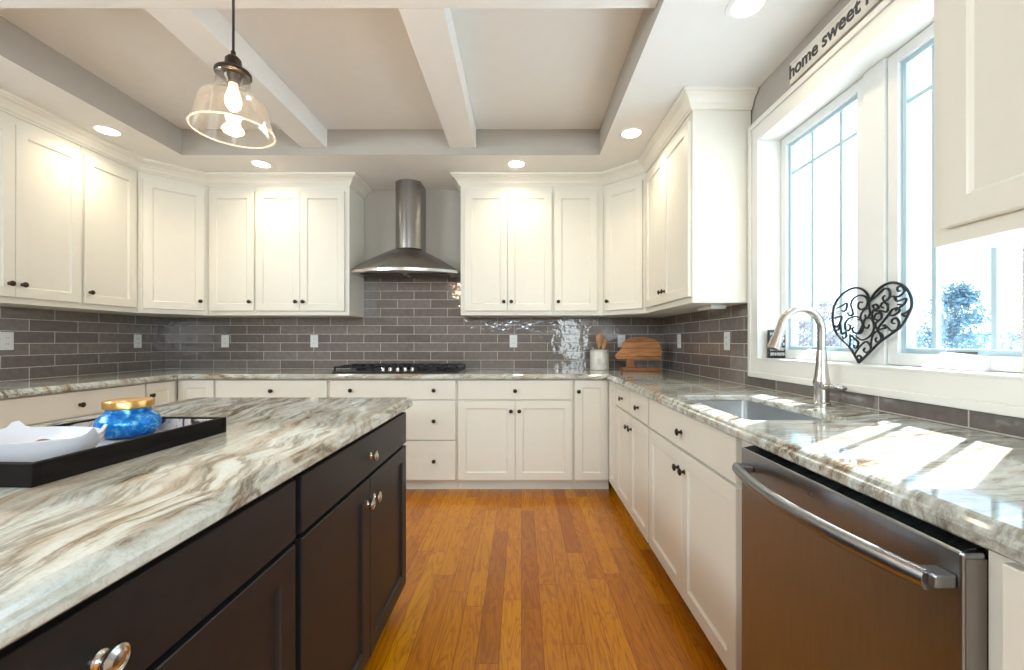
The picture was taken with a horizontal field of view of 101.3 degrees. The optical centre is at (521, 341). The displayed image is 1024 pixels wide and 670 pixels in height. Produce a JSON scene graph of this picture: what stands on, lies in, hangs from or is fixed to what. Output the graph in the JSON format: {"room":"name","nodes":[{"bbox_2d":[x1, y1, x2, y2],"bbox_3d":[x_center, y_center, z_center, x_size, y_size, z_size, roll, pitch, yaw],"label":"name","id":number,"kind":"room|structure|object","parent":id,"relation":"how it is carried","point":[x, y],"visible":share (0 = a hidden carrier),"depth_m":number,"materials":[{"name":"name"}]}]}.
{"room":"kitchen","nodes":[
{"label":"kitchen","id":0,"kind":"room"},
{"bbox_2d":[177,190,460,400],"bbox_3d":[-0.978,-0.285,3.924,4.889,2.900,0.112,0,0,0],"label":"wall","id":1,"kind":"structure","parent":0,"point":[443,207],"depth_m":3.87,"materials":[{"name":"beige paint"}]},
{"bbox_2d":[105,171,233,317],"bbox_3d":[-2.952,-0.777,3.540,0.639,1.115,0.638,0,0,0],"label":"upper cabinet","id":2,"kind":"object","parent":1,"relation":"attached to","point":[172,214],"visible":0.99,"depth_m":3.35,"materials":[{"name":"beige paint"}]},
{"bbox_2d":[0,88,371,199],"bbox_3d":[-2.358,-1.350,3.150,2.409,0.090,0.927,0,0,-44],"label":"trim","id":3,"kind":"structure","parent":1,"relation":"attached to","point":[11,104],"depth_m":3.28,"materials":[{"name":"beige paint"}]},
{"bbox_2d":[208,186,277,317],"bbox_3d":[-2.430,-0.777,3.671,0.401,1.115,0.376,0,0,0],"label":"upper cabinet","id":4,"kind":"object","parent":1,"relation":"attached to","point":[231,209],"visible":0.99,"depth_m":3.52,"materials":[{"name":"beige paint"}]},
{"bbox_2d":[256,186,363,317],"bbox_3d":[-1.837,-0.777,3.671,0.782,1.115,0.376,0,0,0],"label":"upper cabinet","id":5,"kind":"object","parent":1,"relation":"attached to","point":[309,239],"visible":1,"depth_m":3.52,"materials":[{"name":"beige paint"}]},
{"bbox_2d":[350,179,460,278],"bbox_3d":[-1.000,-0.983,3.627,0.930,0.820,0.459,0,0,0],"label":"range hood","id":6,"kind":"object","parent":1,"relation":"attached to","point":[410,259],"visible":1,"depth_m":3.60,"materials":[{"name":"silver metal"}]},
{"bbox_2d":[165,279,662,368],"bbox_3d":[-0.988,-0.165,3.864,4.569,0.860,0.008,0,0,0],"label":"backsplash","id":7,"kind":"structure","parent":1,"relation":"attached to","point":[405,321],"depth_m":3.86,"materials":[{"name":"grey tile"}]},
{"bbox_2d":[221,335,228,346],"bbox_3d":[-2.720,-0.003,3.856,0.070,0.114,0.008,0,0,0],"label":"wall outlet","id":8,"kind":"object","parent":7,"relation":"attached to","point":[224,338],"visible":1,"depth_m":3.85,"materials":[{"name":"white plastic"}]},
{"bbox_2d":[310,335,317,346],"bbox_3d":[-1.902,-0.003,3.856,0.070,0.114,0.008,0,0,0],"label":"wall outlet","id":9,"kind":"object","parent":7,"relation":"attached to","point":[313,338],"visible":1,"depth_m":3.85,"materials":[{"name":"white plastic"}]},
{"bbox_2d":[510,335,516,346],"bbox_3d":[-0.073,-0.003,3.856,0.070,0.114,0.008,0,0,0],"label":"wall outlet","id":10,"kind":"object","parent":7,"relation":"attached to","point":[513,338],"visible":1,"depth_m":3.85,"materials":[{"name":"white plastic"}]},
{"bbox_2d":[618,335,624,346],"bbox_3d":[0.919,-0.003,3.856,0.070,0.114,0.008,0,0,0],"label":"wall outlet","id":11,"kind":"object","parent":7,"relation":"attached to","point":[621,338],"visible":0.85,"depth_m":3.85,"materials":[{"name":"white plastic"}]},
{"bbox_2d":[461,186,552,317],"bbox_3d":[-0.123,-0.777,3.671,0.775,1.115,0.376,0,0,0],"label":"upper cabinet","id":12,"kind":"object","parent":1,"relation":"attached to","point":[507,231],"visible":1,"depth_m":3.52,"materials":[{"name":"beige paint"}]},
{"bbox_2d":[550,186,602,317],"bbox_3d":[0.476,-0.777,3.671,0.419,1.115,0.376,0,0,0],"label":"upper cabinet","id":13,"kind":"object","parent":1,"relation":"attached to","point":[577,210],"visible":0.99,"depth_m":3.52,"materials":[{"name":"beige paint"}]},
{"bbox_2d":[450,87,758,192],"bbox_3d":[0.440,-1.350,3.187,2.446,0.090,0.843,0,0,38],"label":"trim","id":14,"kind":"structure","parent":1,"relation":"attached to","point":[689,99],"depth_m":3.09,"materials":[{"name":"beige paint"}]},
{"bbox_2d":[596,173,685,317],"bbox_3d":[0.992,-0.777,3.555,0.609,1.115,0.608,0,0,0],"label":"upper cabinet","id":15,"kind":"object","parent":1,"relation":"attached to","point":[624,200],"visible":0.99,"depth_m":3.37,"materials":[{"name":"beige paint"}]},
{"bbox_2d":[0,8,643,128],"bbox_3d":[-0.988,-1.637,-0.067,4.583,0.097,7.867,0,0,0],"label":"ceiling","id":16,"kind":"structure","parent":0,"point":[352,68],"depth_m":2.37,"materials":[{"name":"white paint"}]},
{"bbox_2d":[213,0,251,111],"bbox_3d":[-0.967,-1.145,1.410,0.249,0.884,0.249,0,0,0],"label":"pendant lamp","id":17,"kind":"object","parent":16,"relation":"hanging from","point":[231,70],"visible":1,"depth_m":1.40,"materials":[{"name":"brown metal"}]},
{"bbox_2d":[213,50,251,86],"bbox_3d":[-0.967,-0.919,1.410,0.108,0.108,0.108,0,0,0],"label":"socket","id":18,"kind":"object","parent":17,"relation":"attached to","point":[231,70],"depth_m":1.39,"materials":[{"name":"brown metal"}]},
{"bbox_2d":[145,8,326,147],"bbox_3d":[-1.544,-1.515,2.482,0.187,0.140,1.316,0,0,0],"label":"ceiling beam","id":19,"kind":"structure","parent":16,"relation":"attached to","point":[205,31],"depth_m":2.27,"materials":[{"name":"white paint"}]},
{"bbox_2d":[0,0,658,7],"bbox_3d":[-0.979,-1.515,1.724,3.121,0.140,0.195,0,0,0],"label":"ceiling beam","id":20,"kind":"structure","parent":16,"relation":"attached to","point":[3,3],"depth_m":1.79,"materials":[{"name":"white paint"}]},
{"bbox_2d":[399,8,475,147],"bbox_3d":[-0.435,-1.515,2.482,0.197,0.140,1.316,0,0,0],"label":"ceiling beam","id":21,"kind":"structure","parent":16,"relation":"attached to","point":[431,32],"depth_m":2.22,"materials":[{"name":"white paint"}]},
{"bbox_2d":[0,0,839,189],"bbox_3d":[-0.988,-1.491,-0.067,4.583,0.192,7.867,0,0,0],"label":"ceiling","id":22,"kind":"structure","parent":0,"point":[676,45],"depth_m":2.61,"materials":[{"name":"white paint"}]},
{"bbox_2d":[89,124,124,136],"bbox_3d":[-2.737,-1.392,2.777,0.168,0.006,0.168,0,0,0],"label":"recessed light","id":23,"kind":"object","parent":22,"relation":"in","point":[103,129],"visible":1,"depth_m":2.77,"materials":[{"name":"white plastic"}]},
{"bbox_2d":[249,159,273,168],"bbox_3d":[-2.043,-1.392,3.300,0.168,0.006,0.168,0,0,0],"label":"recessed light","id":24,"kind":"object","parent":22,"relation":"in","point":[257,163],"visible":1,"depth_m":3.30,"materials":[{"name":"white plastic"}]},
{"bbox_2d":[506,159,526,168],"bbox_3d":[-0.040,-1.392,3.300,0.168,0.006,0.168,0,0,0],"label":"recessed light","id":25,"kind":"object","parent":22,"relation":"in","point":[516,163],"visible":1,"depth_m":3.30,"materials":[{"name":"white plastic"}]},
{"bbox_2d":[619,127,643,139],"bbox_3d":[0.736,-1.392,2.810,0.168,0.006,0.168,0,0,0],"label":"recessed light","id":26,"kind":"object","parent":22,"relation":"in","point":[628,133],"visible":1,"depth_m":2.80,"materials":[{"name":"white plastic"}]},
{"bbox_2d":[725,0,769,20],"bbox_3d":[0.937,-1.392,1.741,0.168,0.006,0.168,0,0,0],"label":"recessed light","id":27,"kind":"object","parent":22,"relation":"in","point":[736,10],"visible":1,"depth_m":1.75,"materials":[{"name":"white plastic"}]},
{"bbox_2d":[364,479,726,669],"bbox_3d":[-0.963,1.190,-0.060,4.919,0.050,8.080,0,0,0],"label":"floor","id":28,"kind":"structure","parent":0,"point":[497,579],"depth_m":1.96,"materials":[{"name":"brown wood"}]},
{"bbox_2d":[0,383,144,428],"bbox_3d":[-2.943,0.727,2.513,0.656,0.876,0.885,0,0,0],"label":"base cabinet","id":29,"kind":"object","parent":28,"relation":"on","point":[33,410],"visible":0.3,"depth_m":2.41,"materials":[{"name":"beige paint"}]},
{"bbox_2d":[0,479,294,669],"bbox_3d":[-0.959,0.727,0.506,0.952,0.876,0.908,0,0,0],"label":"base cabinet","id":30,"kind":"object","parent":28,"relation":"on","point":[223,597],"visible":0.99,"depth_m":0.67,"materials":[{"name":"brown wood"}]},
{"bbox_2d":[143,380,176,404],"bbox_3d":[-2.943,0.727,3.103,0.656,0.876,0.291,0,0,0],"label":"base cabinet","id":31,"kind":"object","parent":28,"relation":"on","point":[162,391],"visible":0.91,"depth_m":3.10,"materials":[{"name":"beige paint"}]},
{"bbox_2d":[178,379,216,400],"bbox_3d":[-2.510,0.727,3.544,0.299,0.876,0.630,0,0,0],"label":"base cabinet","id":32,"kind":"object","parent":28,"relation":"on","point":[187,388],"visible":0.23,"depth_m":3.23,"materials":[{"name":"beige paint"}]},
{"bbox_2d":[216,379,329,396],"bbox_3d":[-1.922,0.727,3.531,0.873,0.876,0.656,0,0,0],"label":"base cabinet","id":33,"kind":"object","parent":28,"relation":"on","point":[224,387],"visible":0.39,"depth_m":3.23,"materials":[{"name":"beige paint"}]},
{"bbox_2d":[290,412,405,669],"bbox_3d":[-0.959,0.727,1.415,0.952,0.876,0.905,0,0,0],"label":"base cabinet","id":34,"kind":"object","parent":28,"relation":"on","point":[349,541],"visible":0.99,"depth_m":1.27,"materials":[{"name":"brown wood"}]},
{"bbox_2d":[0,397,412,649],"bbox_3d":[-0.978,0.270,0.950,0.988,0.039,1.900,0,0,0],"label":"countertop","id":35,"kind":"structure","parent":34,"relation":"on","point":[65,541],"depth_m":0.69,"materials":[{"name":"stone"}]},
{"bbox_2d":[0,417,225,487],"bbox_3d":[-0.996,0.229,0.945,0.344,0.041,0.446,0,0,2],"label":"serving tray","id":36,"kind":"object","parent":35,"relation":"on","point":[173,431],"visible":0.65,"depth_m":0.86,"materials":[{"name":"black wood"}]},
{"bbox_2d":[0,421,107,461],"bbox_3d":[-0.995,0.206,0.842,0.290,0.072,0.168,0,0,0],"label":"dish","id":37,"kind":"object","parent":36,"relation":"on","point":[18,443],"visible":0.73,"depth_m":0.83,"materials":[{"name":"ceramic"}]},
{"bbox_2d":[93,397,161,438],"bbox_3d":[-1.012,0.195,1.083,0.131,0.094,0.131,0,0,0],"label":"candle jar","id":38,"kind":"object","parent":36,"relation":"on","point":[131,417],"visible":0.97,"depth_m":1.04,"materials":[{"name":"blue glass"}]},
{"bbox_2d":[330,379,457,488],"bbox_3d":[-0.991,0.727,3.531,0.985,0.876,0.656,0,0,0],"label":"base cabinet","id":39,"kind":"object","parent":28,"relation":"on","point":[431,422],"visible":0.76,"depth_m":3.23,"materials":[{"name":"beige paint"}]},
{"bbox_2d":[457,379,572,488],"bbox_3d":[-0.048,0.727,3.531,0.897,0.876,0.656,0,0,0],"label":"base cabinet","id":40,"kind":"object","parent":28,"relation":"on","point":[512,433],"visible":1,"depth_m":3.24,"materials":[{"name":"beige paint"}]},
{"bbox_2d":[572,379,608,488],"bbox_3d":[0.545,0.727,3.531,0.285,0.876,0.656,0,0,0],"label":"base cabinet","id":41,"kind":"object","parent":28,"relation":"on","point":[590,396],"visible":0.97,"depth_m":3.24,"materials":[{"name":"beige paint"}]},
{"bbox_2d":[609,381,617,490],"bbox_3d":[0.982,0.727,3.112,0.628,0.876,0.273,0,0,0],"label":"base cabinet","id":42,"kind":"object","parent":28,"relation":"on","point":[612,386],"visible":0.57,"depth_m":3.12,"materials":[{"name":"beige paint"}]},
{"bbox_2d":[616,384,632,513],"bbox_3d":[0.969,0.727,2.784,0.654,0.876,0.379,0,0,0],"label":"base cabinet","id":43,"kind":"object","parent":28,"relation":"on","point":[623,414],"visible":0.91,"depth_m":2.78,"materials":[{"name":"beige paint"}]},
{"bbox_2d":[627,390,651,542],"bbox_3d":[0.969,0.727,2.403,0.654,0.876,0.379,0,0,0],"label":"base cabinet","id":44,"kind":"object","parent":28,"relation":"on","point":[639,404],"visible":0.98,"depth_m":2.39,"materials":[{"name":"beige paint"}]},
{"bbox_2d":[649,399,744,669],"bbox_3d":[0.969,0.727,1.755,0.654,0.876,0.913,0,0,0],"label":"base cabinet","id":45,"kind":"object","parent":28,"relation":"on","point":[695,493],"visible":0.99,"depth_m":1.59,"materials":[{"name":"beige paint"}]},
{"bbox_2d":[732,445,988,669],"bbox_3d":[0.901,0.729,0.907,0.706,0.872,0.610,0,0,0],"label":"dishwasher","id":46,"kind":"object","parent":28,"relation":"on","point":[835,576],"visible":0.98,"depth_m":0.81,"materials":[{"name":"silver metal"}]},
{"bbox_2d":[989,550,1023,669],"bbox_3d":[0.959,0.727,0.151,0.674,0.876,0.901,0,0,0],"label":"base cabinet","id":47,"kind":"object","parent":28,"relation":"on","point":[1006,576],"visible":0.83,"depth_m":0.56,"materials":[{"name":"beige paint"}]},
{"bbox_2d":[0,369,1023,564],"bbox_3d":[-0.988,0.270,1.780,4.567,0.039,4.159,0,0,0],"label":"countertop","id":48,"kind":"structure","parent":47,"relation":"on","point":[967,484],"depth_m":1.08,"materials":[{"name":"stone"}]},
{"bbox_2d":[332,364,465,372],"bbox_3d":[-0.993,0.224,3.535,0.985,0.052,0.500,0,0,0],"label":"gas cooktop","id":49,"kind":"object","parent":48,"relation":"in","point":[356,368],"visible":1,"depth_m":3.41,"materials":[{"name":"black metal"}]},
{"bbox_2d":[590,349,608,369],"bbox_3d":[0.690,0.161,3.713,0.168,0.178,0.172,0,0,0],"label":"utensil crock","id":50,"kind":"object","parent":48,"relation":"on","point":[599,359],"visible":0.95,"depth_m":3.64,"materials":[{"name":"white ceramic"}]},
{"bbox_2d":[596,334,603,349],"bbox_3d":[0.692,0.085,3.712,0.066,0.305,0.026,0,0,18],"label":"wooden utensil","id":51,"kind":"object","parent":50,"relation":"in","point":[599,338],"visible":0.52,"depth_m":3.71,"materials":[{"name":"brown wood"}]},
{"bbox_2d":[602,338,606,349],"bbox_3d":[0.732,0.105,3.727,0.058,0.265,0.016,0,0,14],"label":"wooden utensil","id":52,"kind":"object","parent":50,"relation":"in","point":[604,343],"visible":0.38,"depth_m":3.72,"materials":[{"name":"brown wood"}]},
{"bbox_2d":[615,337,661,371],"bbox_3d":[0.976,0.106,3.504,0.385,0.287,0.098,0,0,0],"label":"stand","id":53,"kind":"object","parent":48,"relation":"on","point":[647,348],"visible":1,"depth_m":3.50,"materials":[{"name":"brown wood"}]},
{"bbox_2d":[691,400,820,419],"bbox_3d":[0.886,0.390,1.645,0.344,0.231,0.639,0,0,0],"label":"sink","id":54,"kind":"object","parent":48,"relation":"in","point":[745,409],"visible":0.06,"depth_m":1.91,"materials":[{"name":"metal"}]},
{"bbox_2d":[767,305,847,404],"bbox_3d":[1.102,0.052,1.637,0.250,0.394,0.132,0,0,0],"label":"faucet","id":55,"kind":"object","parent":48,"relation":"on","point":[822,385],"visible":1,"depth_m":1.66,"materials":[{"name":"silver metal"}]},
{"bbox_2d":[680,0,850,314],"bbox_3d":[1.385,-0.285,-0.066,0.160,2.900,7.868,0,0,0],"label":"wall","id":56,"kind":"structure","parent":0,"point":[777,83],"depth_m":2.11,"materials":[{"name":"beige paint"}]},
{"bbox_2d":[645,110,750,312],"bbox_3d":[1.108,-0.777,2.810,0.376,1.115,0.875,0,0,0],"label":"upper cabinet","id":57,"kind":"object","parent":56,"relation":"attached to","point":[696,189],"visible":1,"depth_m":2.37,"materials":[{"name":"beige paint"}]},
{"bbox_2d":[697,305,725,310],"bbox_3d":[1.175,-0.207,2.600,0.090,0.024,0.200,0,0,0],"label":"light","id":58,"kind":"object","parent":57,"relation":"attached to","point":[708,307],"visible":1,"depth_m":2.54,"materials":[{"name":"white plastic"}]},
{"bbox_2d":[789,0,882,84],"bbox_3d":[1.281,-1.260,1.653,0.034,0.102,0.657,0,0,0],"label":"wooden sign","id":59,"kind":"object","parent":56,"relation":"attached to","point":[854,12],"visible":1,"depth_m":1.72,"materials":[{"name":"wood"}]},
{"bbox_2d":[663,303,1023,439],"bbox_3d":[1.301,0.023,1.784,0.008,0.484,4.167,0,0,0],"label":"backsplash","id":60,"kind":"structure","parent":56,"relation":"attached to","point":[702,353],"depth_m":2.50,"materials":[{"name":"grey tile"}]},
{"bbox_2d":[677,334,680,347],"bbox_3d":[1.293,-0.003,3.448,0.008,0.114,0.070,0,0,0],"label":"wall outlet","id":61,"kind":"object","parent":60,"relation":"attached to","point":[678,335],"visible":1,"depth_m":3.44,"materials":[{"name":"white plastic"}]},
{"bbox_2d":[724,332,729,349],"bbox_3d":[1.293,-0.003,2.644,0.008,0.114,0.070,0,0,0],"label":"wall outlet","id":62,"kind":"object","parent":60,"relation":"attached to","point":[726,334],"visible":1,"depth_m":2.63,"materials":[{"name":"white plastic"}]},
{"bbox_2d":[748,0,1023,417],"bbox_3d":[1.367,-0.502,1.673,0.194,1.394,1.375,0,0,0],"label":"window","id":63,"kind":"structure","parent":56,"relation":"in","point":[872,68],"depth_m":1.65,"materials":[{"name":"white paint"}]},
{"bbox_2d":[767,330,784,357],"bbox_3d":[1.366,0.014,2.243,0.096,0.150,0.019,0,0,0],"label":"sign","id":64,"kind":"object","parent":63,"relation":"attached to","point":[770,353],"visible":0.42,"depth_m":2.23,"materials":[{"name":"black wood"}]},
{"bbox_2d":[792,111,856,346],"bbox_3d":[1.430,-0.500,1.993,0.010,1.049,0.433,0,0,0],"label":"grille","id":65,"kind":"object","parent":63,"relation":"attached to","point":[825,121],"depth_m":2.05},
{"bbox_2d":[831,281,913,363],"bbox_3d":[1.375,-0.070,1.673,0.035,0.317,0.386,0,0,0],"label":"heart decoration","id":66,"kind":"object","parent":63,"relation":"on","point":[874,295],"visible":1,"depth_m":1.64,"materials":[{"name":"black metal"}]},
{"bbox_2d":[908,45,999,349],"bbox_3d":[1.430,-0.500,1.342,0.010,1.049,0.411,0,0,0],"label":"grille","id":67,"kind":"object","parent":63,"relation":"attached to","point":[925,50],"depth_m":1.48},
{"bbox_2d":[934,0,1023,247],"bbox_3d":[1.108,-0.777,0.528,0.376,1.115,0.913,0,0,0],"label":"upper cabinet","id":68,"kind":"object","parent":56,"relation":"attached to","point":[979,44],"visible":1,"depth_m":0.88,"materials":[{"name":"beige paint"}]},
{"bbox_3d":[-3.336,-0.285,-0.066,0.112,2.900,7.868,0,0,0],"label":"wall","id":69,"kind":"structure","parent":0,"visible":0},
{"bbox_2d":[0,110,80,308],"bbox_3d":[-3.083,-0.777,2.409,0.376,1.115,0.782,0,0,0],"label":"upper cabinet","id":70,"kind":"object","parent":69,"relation":"attached to","point":[40,169],"visible":1,"depth_m":2.55,"materials":[{"name":"beige paint"}]},
{"bbox_2d":[0,307,164,381],"bbox_3d":[-3.276,0.023,2.898,0.008,0.484,1.937,0,0,0],"label":"backsplash","id":71,"kind":"structure","parent":69,"relation":"attached to","point":[47,343],"depth_m":3.09,"materials":[{"name":"grey tile"}]},
{"bbox_2d":[0,332,13,349],"bbox_3d":[-3.268,-0.003,2.668,0.008,0.114,0.070,0,0,0],"label":"wall outlet","id":72,"kind":"object","parent":71,"relation":"attached to","point":[6,338],"visible":1,"depth_m":2.67,"materials":[{"name":"white plastic"}]},
{"bbox_2d":[134,334,141,347],"bbox_3d":[-3.268,-0.003,3.579,0.008,0.114,0.070,0,0,0],"label":"wall outlet","id":73,"kind":"object","parent":71,"relation":"attached to","point":[137,337],"visible":1,"depth_m":3.57,"materials":[{"name":"white plastic"}]},
{"bbox_2d":[46,146,136,312],"bbox_3d":[-3.083,-0.777,3.010,0.376,1.115,0.415,0,0,0],"label":"upper cabinet","id":74,"kind":"object","parent":69,"relation":"attached to","point":[108,186],"visible":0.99,"depth_m":2.98,"materials":[{"name":"beige paint"}]},
{"label":"outside","id":75,"kind":"structure","parent":0,"visible":0},
{"bbox_3d":[45.948,2.165,40.000,88.103,0.200,160.000,0,0,0],"label":"ground","id":76,"kind":"structure","parent":75,"visible":0},
{"bbox_2d":[798,318,816,345],"bbox_3d":[14.461,0.434,21.529,2.088,3.364,2.183,0,0,17],"label":"bare tree","id":77,"kind":"object","parent":76,"relation":"on","point":[801,326],"visible":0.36,"depth_m":21.48,"materials":[{"name":"grey plant"}]},
{"bbox_2d":[798,294,856,346],"bbox_3d":[17.065,-0.249,23.627,3.290,4.732,3.807,0,0,8],"label":"bare tree","id":78,"kind":"object","parent":76,"relation":"on","point":[829,341],"visible":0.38,"depth_m":23.25,"materials":[{"name":"grey plant"}]},
{"bbox_2d":[844,314,919,346],"bbox_3d":[21.017,-0.140,24.551,3.602,4.513,3.181,0,0,-8],"label":"bare tree","id":79,"kind":"object","parent":76,"relation":"on","point":[917,314],"visible":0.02,"depth_m":25.32,"materials":[{"name":"grey plant"}]},
{"bbox_2d":[798,332,1021,349],"bbox_3d":[34.883,0.706,34.918,39.865,3.068,4.891,0,0,22],"label":"hedgerow","id":80,"kind":"object","parent":76,"relation":"on","point":[1003,343],"visible":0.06,"depth_m":34.24,"materials":[{"name":"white plant"}]},
{"bbox_2d":[916,280,1019,349],"bbox_3d":[27.427,-0.882,26.498,6.120,6.000,5.087,0,0,-13],"label":"evergreen tree","id":81,"kind":"object","parent":76,"relation":"on","point":[961,297],"visible":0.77,"depth_m":25.97,"materials":[{"name":"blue plant"}]},
{"bbox_2d":[1001,328,1021,349],"bbox_3d":[27.025,0.519,22.036,2.124,3.194,2.394,0,0,-6],"label":"bare tree","id":82,"kind":"object","parent":76,"relation":"on","point":[1018,330],"visible":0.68,"depth_m":22.45,"materials":[{"name":"grey plant"}]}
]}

